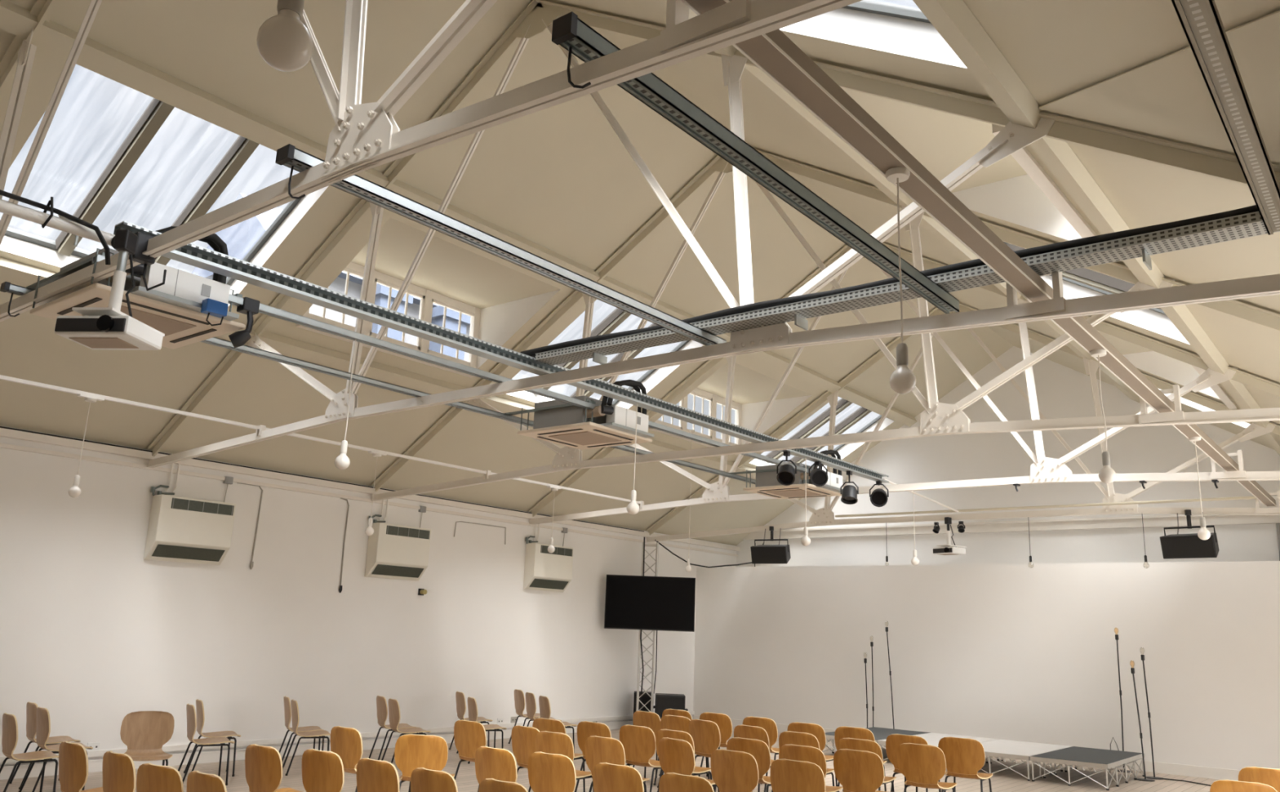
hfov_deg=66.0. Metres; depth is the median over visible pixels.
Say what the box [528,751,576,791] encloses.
chair
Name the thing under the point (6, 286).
rail
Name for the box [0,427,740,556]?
trim
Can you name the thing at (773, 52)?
beam
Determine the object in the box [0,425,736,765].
wall
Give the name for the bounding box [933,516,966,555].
projector
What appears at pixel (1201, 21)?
rail
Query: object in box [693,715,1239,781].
baseboard
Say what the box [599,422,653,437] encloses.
tray
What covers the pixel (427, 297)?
window
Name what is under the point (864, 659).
floor lamp
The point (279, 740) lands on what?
trim
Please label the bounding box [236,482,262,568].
hanging cable
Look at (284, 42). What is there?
pendant bulb
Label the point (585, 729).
chair
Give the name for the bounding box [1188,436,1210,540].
pendant bulb
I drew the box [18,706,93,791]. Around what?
chair
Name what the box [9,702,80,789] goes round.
chair
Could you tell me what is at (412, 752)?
chair
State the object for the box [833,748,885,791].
chair
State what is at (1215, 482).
hook
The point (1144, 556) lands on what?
pendant bulb
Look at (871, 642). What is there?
floor lamp
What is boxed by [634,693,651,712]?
grille
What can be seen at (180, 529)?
wall heater
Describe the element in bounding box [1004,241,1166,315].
window
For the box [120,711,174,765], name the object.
chair
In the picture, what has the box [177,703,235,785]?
chair
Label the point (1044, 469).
roof truss
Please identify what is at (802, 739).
chair
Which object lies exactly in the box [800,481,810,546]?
pendant bulb
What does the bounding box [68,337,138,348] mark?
vent
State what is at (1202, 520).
socket
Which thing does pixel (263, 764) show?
chair
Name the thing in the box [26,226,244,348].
air conditioner
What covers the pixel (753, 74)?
ceiling beam
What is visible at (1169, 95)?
ceiling panel
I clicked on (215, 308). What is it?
junction box
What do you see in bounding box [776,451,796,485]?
spotlight
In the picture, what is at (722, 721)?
chair
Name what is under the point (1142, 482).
hook
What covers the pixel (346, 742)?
chair
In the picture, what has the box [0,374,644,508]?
track
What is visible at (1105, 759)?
stage platform
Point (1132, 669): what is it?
socket
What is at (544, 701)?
chair
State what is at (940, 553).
vent
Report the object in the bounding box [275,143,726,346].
rail
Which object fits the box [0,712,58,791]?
chair
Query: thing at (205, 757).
baseboard
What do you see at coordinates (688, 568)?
pendant bulb
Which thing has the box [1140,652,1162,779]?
floor lamp
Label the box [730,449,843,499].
air conditioner
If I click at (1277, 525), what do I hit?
conduit
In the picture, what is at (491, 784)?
chair
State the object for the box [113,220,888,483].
rail
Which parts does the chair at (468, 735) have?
leg, seat, backrest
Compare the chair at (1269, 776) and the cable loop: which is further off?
the cable loop
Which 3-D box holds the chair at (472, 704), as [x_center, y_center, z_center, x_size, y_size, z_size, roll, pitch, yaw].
[-2.300,4.934,14.584,0.554,0.903,0.521,8,-15,-22]
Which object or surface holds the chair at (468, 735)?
on the floor
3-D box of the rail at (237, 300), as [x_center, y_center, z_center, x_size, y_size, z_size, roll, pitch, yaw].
[-0.294,0.179,10.329,0.070,0.050,10.440,-8,-17,38]
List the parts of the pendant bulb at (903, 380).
cord, bulb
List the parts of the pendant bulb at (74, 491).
bulb, cord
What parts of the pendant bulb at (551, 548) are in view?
bulb, cord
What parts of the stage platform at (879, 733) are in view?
frame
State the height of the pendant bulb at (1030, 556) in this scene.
0.851 m
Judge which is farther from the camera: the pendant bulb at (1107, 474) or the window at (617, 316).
the window at (617, 316)
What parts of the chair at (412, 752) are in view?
backrest, seat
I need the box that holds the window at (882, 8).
[842,0,930,22]
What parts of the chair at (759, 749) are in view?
seat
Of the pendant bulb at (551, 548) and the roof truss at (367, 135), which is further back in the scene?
the pendant bulb at (551, 548)
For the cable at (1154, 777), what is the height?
0.017 m
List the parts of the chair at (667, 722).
backrest, leg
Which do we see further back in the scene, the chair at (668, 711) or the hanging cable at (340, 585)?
the hanging cable at (340, 585)
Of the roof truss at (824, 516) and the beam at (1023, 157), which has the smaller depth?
the beam at (1023, 157)
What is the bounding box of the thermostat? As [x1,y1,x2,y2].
[417,588,426,595]
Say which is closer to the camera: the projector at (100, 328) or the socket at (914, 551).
the projector at (100, 328)
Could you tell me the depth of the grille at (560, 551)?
18.76 m
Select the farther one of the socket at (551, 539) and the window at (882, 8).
the socket at (551, 539)
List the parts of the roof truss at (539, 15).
joint plate, gusset plate, gusset plate, joint plate, apex plate, joint plate, gusset plate, gusset plate, joint plate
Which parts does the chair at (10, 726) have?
leg, backrest, leg, seat, rail, leg, leg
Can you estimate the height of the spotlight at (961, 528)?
0.196 m
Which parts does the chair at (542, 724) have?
backrest, seat, leg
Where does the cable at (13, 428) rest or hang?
on the trim at (6, 433)
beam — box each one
[652,0,1139,402]
[659,0,1279,513]
[912,0,1279,455]
[991,124,1097,237]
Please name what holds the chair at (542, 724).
on the floor
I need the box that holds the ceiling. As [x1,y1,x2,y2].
[0,0,1279,545]
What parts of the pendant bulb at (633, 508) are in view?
bulb, cord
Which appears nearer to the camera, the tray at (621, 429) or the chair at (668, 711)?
the tray at (621, 429)
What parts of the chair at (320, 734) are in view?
leg, leg, backrest, seat, rail, leg, leg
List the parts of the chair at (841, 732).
backrest, leg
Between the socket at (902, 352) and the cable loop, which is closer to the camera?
the socket at (902, 352)
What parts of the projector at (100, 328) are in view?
panel, mounting plate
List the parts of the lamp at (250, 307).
arm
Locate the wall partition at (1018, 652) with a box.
[693,560,1279,770]
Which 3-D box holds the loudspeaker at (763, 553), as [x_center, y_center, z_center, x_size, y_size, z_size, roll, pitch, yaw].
[2.576,2.921,19.264,0.736,0.732,0.404,-6,-16,30]
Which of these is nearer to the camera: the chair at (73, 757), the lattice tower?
the chair at (73, 757)
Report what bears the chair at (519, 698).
on the floor
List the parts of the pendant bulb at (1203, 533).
cord, bulb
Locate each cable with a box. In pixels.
[0,426,644,531]
[205,312,223,325]
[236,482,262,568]
[338,497,349,592]
[654,539,751,568]
[1154,777,1211,786]
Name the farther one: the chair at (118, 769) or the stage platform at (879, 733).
the stage platform at (879, 733)
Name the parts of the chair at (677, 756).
backrest, seat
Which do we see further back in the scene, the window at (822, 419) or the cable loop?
the window at (822, 419)
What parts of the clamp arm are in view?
plate, knob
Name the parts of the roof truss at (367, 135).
joint plate, gusset plate, gusset plate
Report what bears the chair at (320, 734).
on the floor
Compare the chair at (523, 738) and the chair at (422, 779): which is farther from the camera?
the chair at (523, 738)
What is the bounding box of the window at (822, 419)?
[765,398,881,466]
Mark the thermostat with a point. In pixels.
(421, 591)
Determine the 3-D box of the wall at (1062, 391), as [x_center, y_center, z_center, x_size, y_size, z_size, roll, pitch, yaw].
[7.828,2.834,19.998,14.166,8.250,0.200,-8,-17,38]
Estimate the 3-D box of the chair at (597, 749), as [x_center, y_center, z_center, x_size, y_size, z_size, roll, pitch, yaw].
[-0.237,3.915,9.975,0.521,0.903,0.554,-8,-17,38]
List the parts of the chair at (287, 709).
leg, leg, backrest, seat, leg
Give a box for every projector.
[53,229,164,350]
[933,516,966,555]
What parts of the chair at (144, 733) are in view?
seat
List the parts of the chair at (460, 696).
backrest, seat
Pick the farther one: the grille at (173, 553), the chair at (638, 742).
the grille at (173, 553)
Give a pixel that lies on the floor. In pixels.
(1007, 780)
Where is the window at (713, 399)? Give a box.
[648,387,742,454]
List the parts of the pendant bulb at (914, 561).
cord, bulb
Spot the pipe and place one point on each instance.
(1237, 497)
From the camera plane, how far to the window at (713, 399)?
19.20 m
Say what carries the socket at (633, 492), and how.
attached to the pendant bulb at (633, 508)
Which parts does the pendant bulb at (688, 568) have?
bulb, cord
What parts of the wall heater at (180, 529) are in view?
casing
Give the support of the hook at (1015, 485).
attached to the roof truss at (1044, 469)
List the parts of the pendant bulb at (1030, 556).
cord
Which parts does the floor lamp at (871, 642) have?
rod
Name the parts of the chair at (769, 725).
backrest, seat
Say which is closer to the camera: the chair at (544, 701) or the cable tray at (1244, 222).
the cable tray at (1244, 222)
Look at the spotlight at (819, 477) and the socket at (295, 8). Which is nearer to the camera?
the socket at (295, 8)
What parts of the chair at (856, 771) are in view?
seat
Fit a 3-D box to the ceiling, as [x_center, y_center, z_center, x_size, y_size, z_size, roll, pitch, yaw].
[0.018,-1.646,10.812,14.000,4.104,25.233,-8,-17,38]
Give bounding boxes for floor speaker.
[632,690,654,725]
[654,693,688,719]
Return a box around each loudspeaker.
[750,526,791,564]
[1160,509,1218,559]
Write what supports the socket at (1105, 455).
attached to the pendant bulb at (1107, 474)
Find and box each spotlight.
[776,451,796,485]
[808,461,827,486]
[840,471,858,504]
[869,480,888,506]
[932,522,939,533]
[957,520,965,533]
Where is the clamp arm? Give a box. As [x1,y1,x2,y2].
[57,214,166,290]
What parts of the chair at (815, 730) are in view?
backrest, seat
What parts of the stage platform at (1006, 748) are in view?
leg, leg, frame, leg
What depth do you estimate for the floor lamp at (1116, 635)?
16.40 m
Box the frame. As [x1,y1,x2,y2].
[4,97,302,284]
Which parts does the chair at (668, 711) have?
backrest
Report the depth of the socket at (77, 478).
9.90 m
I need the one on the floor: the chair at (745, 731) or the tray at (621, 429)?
the chair at (745, 731)
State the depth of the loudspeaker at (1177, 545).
14.70 m
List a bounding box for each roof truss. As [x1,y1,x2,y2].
[0,0,862,321]
[146,0,1279,467]
[370,149,1279,501]
[528,242,1279,524]
[645,303,1279,542]
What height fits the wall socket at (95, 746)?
0.100 m
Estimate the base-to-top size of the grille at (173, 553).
0.154 m
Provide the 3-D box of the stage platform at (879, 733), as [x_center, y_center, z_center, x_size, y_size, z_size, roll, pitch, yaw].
[4.142,6.115,17.315,1.136,0.353,2.270,-8,-17,38]
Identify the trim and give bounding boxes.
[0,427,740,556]
[0,711,694,763]
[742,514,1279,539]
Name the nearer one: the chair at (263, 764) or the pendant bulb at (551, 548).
the chair at (263, 764)
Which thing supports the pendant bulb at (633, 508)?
hanging from the rail at (191, 254)
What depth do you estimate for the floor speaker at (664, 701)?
19.35 m
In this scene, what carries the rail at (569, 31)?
attached to the roof truss at (367, 135)
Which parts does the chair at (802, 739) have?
backrest, seat, leg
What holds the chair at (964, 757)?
on the floor
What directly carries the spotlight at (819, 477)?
hanging from the rail at (191, 254)
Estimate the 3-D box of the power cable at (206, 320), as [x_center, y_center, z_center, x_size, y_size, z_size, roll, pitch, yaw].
[-2.902,-0.517,6.718,0.010,0.092,0.122,-8,-17,38]
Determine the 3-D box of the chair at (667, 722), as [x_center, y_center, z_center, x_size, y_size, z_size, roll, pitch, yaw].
[0.592,4.622,12.811,0.521,0.903,0.554,-8,-17,38]
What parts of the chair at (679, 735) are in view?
backrest, rail, seat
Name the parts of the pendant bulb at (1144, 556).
cord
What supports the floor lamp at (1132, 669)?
on the floor
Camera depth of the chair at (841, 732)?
12.06 m
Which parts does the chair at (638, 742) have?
backrest, seat, leg, leg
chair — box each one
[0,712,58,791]
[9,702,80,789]
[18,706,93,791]
[58,741,103,791]
[102,751,135,791]
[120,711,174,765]
[136,763,183,791]
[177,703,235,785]
[183,698,240,776]
[186,770,226,791]
[244,743,302,791]
[279,696,324,761]
[282,699,330,775]
[302,748,344,791]
[330,725,363,791]
[356,757,399,791]
[368,695,416,759]
[381,697,430,764]
[394,733,454,791]
[410,767,457,791]
[448,691,492,753]
[453,720,486,791]
[467,697,506,764]
[475,746,517,784]
[478,777,528,791]
[508,688,540,743]
[511,724,539,773]
[524,692,561,726]
[528,717,585,791]
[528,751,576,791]
[535,730,594,791]
[538,695,577,753]
[574,720,630,791]
[584,735,649,791]
[592,762,644,791]
[619,724,662,791]
[632,711,660,785]
[655,728,711,791]
[657,715,709,787]
[657,737,719,791]
[658,772,714,791]
[659,708,707,777]
[688,719,720,791]
[697,711,732,776]
[710,749,759,791]
[726,737,771,791]
[733,724,774,791]
[742,716,779,791]
[769,759,825,791]
[778,731,834,786]
[778,744,843,791]
[787,721,837,786]
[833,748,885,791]
[834,726,886,791]
[836,737,896,791]
[885,733,941,791]
[897,742,956,791]
[937,736,992,791]
[1209,779,1277,791]
[1238,766,1279,791]
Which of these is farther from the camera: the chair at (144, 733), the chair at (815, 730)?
the chair at (815, 730)
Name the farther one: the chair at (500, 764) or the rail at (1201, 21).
the chair at (500, 764)
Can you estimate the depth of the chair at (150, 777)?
6.94 m
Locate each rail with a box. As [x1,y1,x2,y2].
[0,281,755,484]
[91,253,844,483]
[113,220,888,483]
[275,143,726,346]
[551,11,959,314]
[1171,0,1279,235]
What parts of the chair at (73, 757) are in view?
backrest, seat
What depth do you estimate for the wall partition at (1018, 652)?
18.00 m
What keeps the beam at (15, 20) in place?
attached to the ceiling
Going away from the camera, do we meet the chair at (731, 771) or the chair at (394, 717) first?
the chair at (731, 771)
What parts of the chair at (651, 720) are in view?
backrest, leg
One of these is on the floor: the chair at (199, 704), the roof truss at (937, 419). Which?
the chair at (199, 704)
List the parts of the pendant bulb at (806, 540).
bulb, cord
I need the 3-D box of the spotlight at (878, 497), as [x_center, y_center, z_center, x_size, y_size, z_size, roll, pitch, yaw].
[3.378,1.385,13.879,0.273,0.376,0.287,-8,-17,38]
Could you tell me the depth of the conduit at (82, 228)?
5.65 m
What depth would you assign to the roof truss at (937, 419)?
11.10 m
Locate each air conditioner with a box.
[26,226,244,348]
[504,379,653,449]
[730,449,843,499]
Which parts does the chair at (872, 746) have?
backrest, seat, leg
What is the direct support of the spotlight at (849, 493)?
hanging from the rail at (191, 254)
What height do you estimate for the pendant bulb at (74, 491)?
1.022 m
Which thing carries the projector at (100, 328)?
hanging from the clamp arm
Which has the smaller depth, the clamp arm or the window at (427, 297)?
the clamp arm
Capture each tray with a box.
[126,285,239,320]
[520,204,1279,365]
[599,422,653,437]
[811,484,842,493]
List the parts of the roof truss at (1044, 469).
gusset plate, gusset plate, joint plate, joint plate, gusset plate, joint plate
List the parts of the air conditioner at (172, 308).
hanger rod, casing, hanger rod, panel, plate, hanger rod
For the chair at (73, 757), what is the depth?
7.90 m
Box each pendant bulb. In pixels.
[68,397,97,497]
[257,0,313,71]
[334,338,355,469]
[364,453,381,535]
[547,488,558,553]
[626,404,639,515]
[685,429,694,572]
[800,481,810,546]
[884,522,888,564]
[885,166,916,394]
[911,493,919,565]
[1027,516,1033,568]
[1090,349,1115,483]
[1142,515,1149,568]
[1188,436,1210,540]
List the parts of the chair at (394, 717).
leg, backrest, leg, seat, rail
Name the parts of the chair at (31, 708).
leg, leg, backrest, seat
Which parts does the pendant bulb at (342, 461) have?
bulb, cord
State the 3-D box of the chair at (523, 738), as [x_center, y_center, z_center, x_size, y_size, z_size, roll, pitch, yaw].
[-1.087,4.059,10.715,0.521,0.903,0.554,-11,-19,43]
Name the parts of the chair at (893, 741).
leg, seat, backrest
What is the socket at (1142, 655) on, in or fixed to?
attached to the floor lamp at (1141, 655)
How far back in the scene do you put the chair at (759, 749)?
10.18 m
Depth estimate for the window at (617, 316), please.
15.53 m
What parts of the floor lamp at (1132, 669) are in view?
rod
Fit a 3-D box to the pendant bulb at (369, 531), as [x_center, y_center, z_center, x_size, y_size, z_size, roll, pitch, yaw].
[-3.441,1.272,12.701,0.112,1.057,0.112,-8,-17,38]
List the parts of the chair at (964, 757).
leg, backrest, seat, leg, leg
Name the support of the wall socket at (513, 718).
attached to the wall at (95, 633)
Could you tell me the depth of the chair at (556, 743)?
10.14 m
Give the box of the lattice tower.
[635,537,658,711]
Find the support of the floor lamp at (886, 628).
on the floor
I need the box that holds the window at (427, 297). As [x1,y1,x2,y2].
[295,262,480,377]
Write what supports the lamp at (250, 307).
attached to the rail at (237, 300)
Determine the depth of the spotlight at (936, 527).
17.27 m
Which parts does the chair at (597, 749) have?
leg, backrest, seat, leg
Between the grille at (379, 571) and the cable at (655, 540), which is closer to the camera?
the grille at (379, 571)
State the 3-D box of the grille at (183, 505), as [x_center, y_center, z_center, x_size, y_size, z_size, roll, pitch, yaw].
[-5.947,1.511,13.407,0.008,0.140,0.880,-8,-17,38]
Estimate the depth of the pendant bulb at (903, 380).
4.38 m
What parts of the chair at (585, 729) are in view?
leg, backrest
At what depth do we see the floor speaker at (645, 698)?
19.88 m
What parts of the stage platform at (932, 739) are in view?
frame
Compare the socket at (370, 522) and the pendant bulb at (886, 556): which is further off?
the pendant bulb at (886, 556)
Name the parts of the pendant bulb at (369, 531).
bulb, cord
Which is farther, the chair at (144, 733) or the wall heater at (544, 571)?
the wall heater at (544, 571)
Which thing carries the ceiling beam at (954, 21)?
attached to the ceiling
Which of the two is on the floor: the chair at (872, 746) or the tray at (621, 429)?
the chair at (872, 746)
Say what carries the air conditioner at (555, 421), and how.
hanging from the rail at (237, 300)
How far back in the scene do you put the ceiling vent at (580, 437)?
10.57 m
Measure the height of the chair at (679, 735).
0.903 m
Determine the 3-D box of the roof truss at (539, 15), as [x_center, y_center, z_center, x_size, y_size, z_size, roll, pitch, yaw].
[-1.092,-1.907,9.437,13.731,4.268,0.150,-8,-17,38]
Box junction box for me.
[200,297,228,317]
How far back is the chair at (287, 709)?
13.27 m
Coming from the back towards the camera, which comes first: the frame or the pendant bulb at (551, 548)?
the pendant bulb at (551, 548)
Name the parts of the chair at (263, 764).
backrest, seat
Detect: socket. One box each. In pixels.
[73,475,79,485]
[86,742,100,751]
[276,0,304,19]
[340,440,347,453]
[368,517,373,526]
[497,718,503,724]
[511,716,517,722]
[550,537,553,544]
[631,489,636,500]
[804,526,808,535]
[896,342,908,366]
[913,549,916,556]
[1102,451,1110,466]
[1130,667,1134,673]
[1140,654,1144,660]
[1199,516,1206,527]
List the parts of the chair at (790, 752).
backrest, seat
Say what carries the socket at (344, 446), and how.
attached to the pendant bulb at (342, 461)
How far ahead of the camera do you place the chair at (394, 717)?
13.62 m
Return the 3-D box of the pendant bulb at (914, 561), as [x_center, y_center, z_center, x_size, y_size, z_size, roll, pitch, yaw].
[4.188,2.026,15.033,0.120,1.112,0.120,-8,-17,38]
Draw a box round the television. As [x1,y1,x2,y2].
[604,574,695,631]
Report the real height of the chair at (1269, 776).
0.903 m
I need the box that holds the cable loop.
[453,520,506,544]
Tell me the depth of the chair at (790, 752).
9.77 m
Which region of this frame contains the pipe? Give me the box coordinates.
[835,496,1256,517]
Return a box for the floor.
[0,727,1218,791]
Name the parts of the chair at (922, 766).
backrest, seat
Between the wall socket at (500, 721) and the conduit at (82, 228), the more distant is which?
the wall socket at (500, 721)
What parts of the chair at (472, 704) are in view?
backrest, rail, leg, seat, leg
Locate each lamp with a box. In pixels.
[228,297,259,348]
[863,656,867,728]
[870,640,874,727]
[884,621,894,728]
[1114,627,1133,773]
[1129,660,1155,782]
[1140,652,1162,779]
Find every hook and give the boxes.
[1013,483,1020,491]
[1139,480,1146,488]
[1211,480,1218,488]
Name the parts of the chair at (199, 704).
leg, leg, backrest, seat, leg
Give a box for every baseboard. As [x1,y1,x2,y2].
[0,715,693,779]
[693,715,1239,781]
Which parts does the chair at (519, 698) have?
leg, backrest, seat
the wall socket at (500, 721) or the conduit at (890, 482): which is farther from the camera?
the wall socket at (500, 721)
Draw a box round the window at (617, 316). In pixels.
[511,307,690,404]
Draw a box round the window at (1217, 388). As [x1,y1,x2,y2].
[1191,364,1236,408]
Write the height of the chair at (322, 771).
0.903 m
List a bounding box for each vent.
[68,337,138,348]
[120,305,195,336]
[548,431,622,445]
[766,488,820,497]
[939,553,956,555]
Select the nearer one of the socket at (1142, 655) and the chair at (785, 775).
the chair at (785, 775)
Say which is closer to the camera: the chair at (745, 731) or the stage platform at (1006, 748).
the chair at (745, 731)
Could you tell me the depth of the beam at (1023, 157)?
7.85 m
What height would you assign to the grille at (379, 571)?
0.154 m
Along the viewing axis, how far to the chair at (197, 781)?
6.66 m
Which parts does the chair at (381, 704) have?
leg, backrest, leg, seat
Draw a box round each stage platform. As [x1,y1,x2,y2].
[822,727,931,753]
[877,733,999,763]
[980,739,1072,781]
[1029,746,1144,790]
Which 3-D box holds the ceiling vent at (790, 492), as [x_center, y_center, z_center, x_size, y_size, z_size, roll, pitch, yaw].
[2.186,1.382,14.008,0.560,0.012,0.560,-8,-17,38]
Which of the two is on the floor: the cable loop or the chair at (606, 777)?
the chair at (606, 777)
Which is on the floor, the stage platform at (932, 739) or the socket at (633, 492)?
the stage platform at (932, 739)
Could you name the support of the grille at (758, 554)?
attached to the loudspeaker at (763, 553)
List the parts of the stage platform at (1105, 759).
leg, leg, frame, leg, leg, leg, leg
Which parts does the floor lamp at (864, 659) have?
rod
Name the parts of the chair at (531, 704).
backrest, seat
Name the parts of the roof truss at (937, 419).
joint plate, gusset plate, gusset plate, joint plate, apex plate, joint plate, gusset plate, gusset plate, joint plate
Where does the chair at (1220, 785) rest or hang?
on the floor
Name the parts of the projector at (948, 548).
panel, mounting plate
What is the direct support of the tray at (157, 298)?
on the air conditioner at (172, 308)
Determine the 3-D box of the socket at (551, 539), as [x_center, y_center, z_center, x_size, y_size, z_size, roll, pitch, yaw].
[-1.363,2.243,15.187,0.052,0.105,0.052,-8,-17,38]
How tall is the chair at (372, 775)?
0.903 m
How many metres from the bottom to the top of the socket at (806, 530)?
0.105 m
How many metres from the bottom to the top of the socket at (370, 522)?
0.105 m
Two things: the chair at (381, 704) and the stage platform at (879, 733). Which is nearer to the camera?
the chair at (381, 704)
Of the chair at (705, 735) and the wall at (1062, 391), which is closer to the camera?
the chair at (705, 735)
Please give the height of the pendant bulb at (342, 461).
1.056 m
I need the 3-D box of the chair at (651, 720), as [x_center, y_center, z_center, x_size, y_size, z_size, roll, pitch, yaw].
[0.230,4.722,13.287,0.521,0.903,0.554,-11,-19,43]
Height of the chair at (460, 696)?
0.903 m
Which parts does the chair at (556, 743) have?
backrest, seat, rail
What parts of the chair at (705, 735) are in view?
seat, backrest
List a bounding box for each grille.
[151,544,225,561]
[170,497,234,515]
[372,564,424,577]
[386,525,430,539]
[528,578,568,589]
[540,545,573,556]
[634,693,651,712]
[751,546,786,563]
[1160,535,1215,558]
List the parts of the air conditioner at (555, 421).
hanger rod, casing, panel, hanger rod, plate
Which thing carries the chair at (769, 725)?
on the floor
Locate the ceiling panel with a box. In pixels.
[1038,9,1279,162]
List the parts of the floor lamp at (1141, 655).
rod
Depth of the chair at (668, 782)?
7.47 m
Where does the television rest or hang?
attached to the lattice tower
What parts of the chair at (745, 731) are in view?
backrest, leg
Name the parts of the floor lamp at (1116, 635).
rod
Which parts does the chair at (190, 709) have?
leg, leg, backrest, seat, rail, leg, leg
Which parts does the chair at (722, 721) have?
leg, backrest, seat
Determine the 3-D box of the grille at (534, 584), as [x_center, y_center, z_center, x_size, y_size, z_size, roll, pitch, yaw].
[-1.714,3.559,18.611,0.136,0.154,0.930,-8,-17,38]
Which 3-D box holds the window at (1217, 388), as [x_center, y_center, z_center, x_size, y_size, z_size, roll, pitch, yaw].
[7.939,-0.616,13.665,0.100,1.050,2.940,-8,-17,38]
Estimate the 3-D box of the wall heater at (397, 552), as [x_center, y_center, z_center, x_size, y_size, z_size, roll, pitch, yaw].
[-3.926,2.318,16.058,0.267,1.310,1.128,-8,-17,38]
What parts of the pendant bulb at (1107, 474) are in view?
cord, bulb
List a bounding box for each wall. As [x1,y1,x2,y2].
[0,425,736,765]
[736,346,1279,566]
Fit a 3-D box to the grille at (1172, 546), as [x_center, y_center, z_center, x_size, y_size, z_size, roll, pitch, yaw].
[8.157,2.253,14.670,0.086,0.300,0.703,14,-18,-42]
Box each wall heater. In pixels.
[143,462,235,565]
[364,498,431,581]
[523,524,573,591]
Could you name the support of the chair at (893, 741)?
on the floor
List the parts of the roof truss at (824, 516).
joint plate, gusset plate, joint plate, apex plate, joint plate, gusset plate, joint plate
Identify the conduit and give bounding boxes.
[0,189,115,264]
[882,478,959,512]
[1275,523,1279,560]
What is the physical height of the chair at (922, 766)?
0.903 m
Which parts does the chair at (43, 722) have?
leg, leg, backrest, seat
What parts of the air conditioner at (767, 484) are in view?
hanger rod, casing, panel, hanger rod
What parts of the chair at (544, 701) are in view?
backrest, seat, leg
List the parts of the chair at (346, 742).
backrest, seat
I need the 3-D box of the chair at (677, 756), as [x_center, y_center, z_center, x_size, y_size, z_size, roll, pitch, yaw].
[0.511,3.960,10.045,0.554,0.903,0.521,14,-18,-40]
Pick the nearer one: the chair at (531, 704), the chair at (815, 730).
the chair at (815, 730)

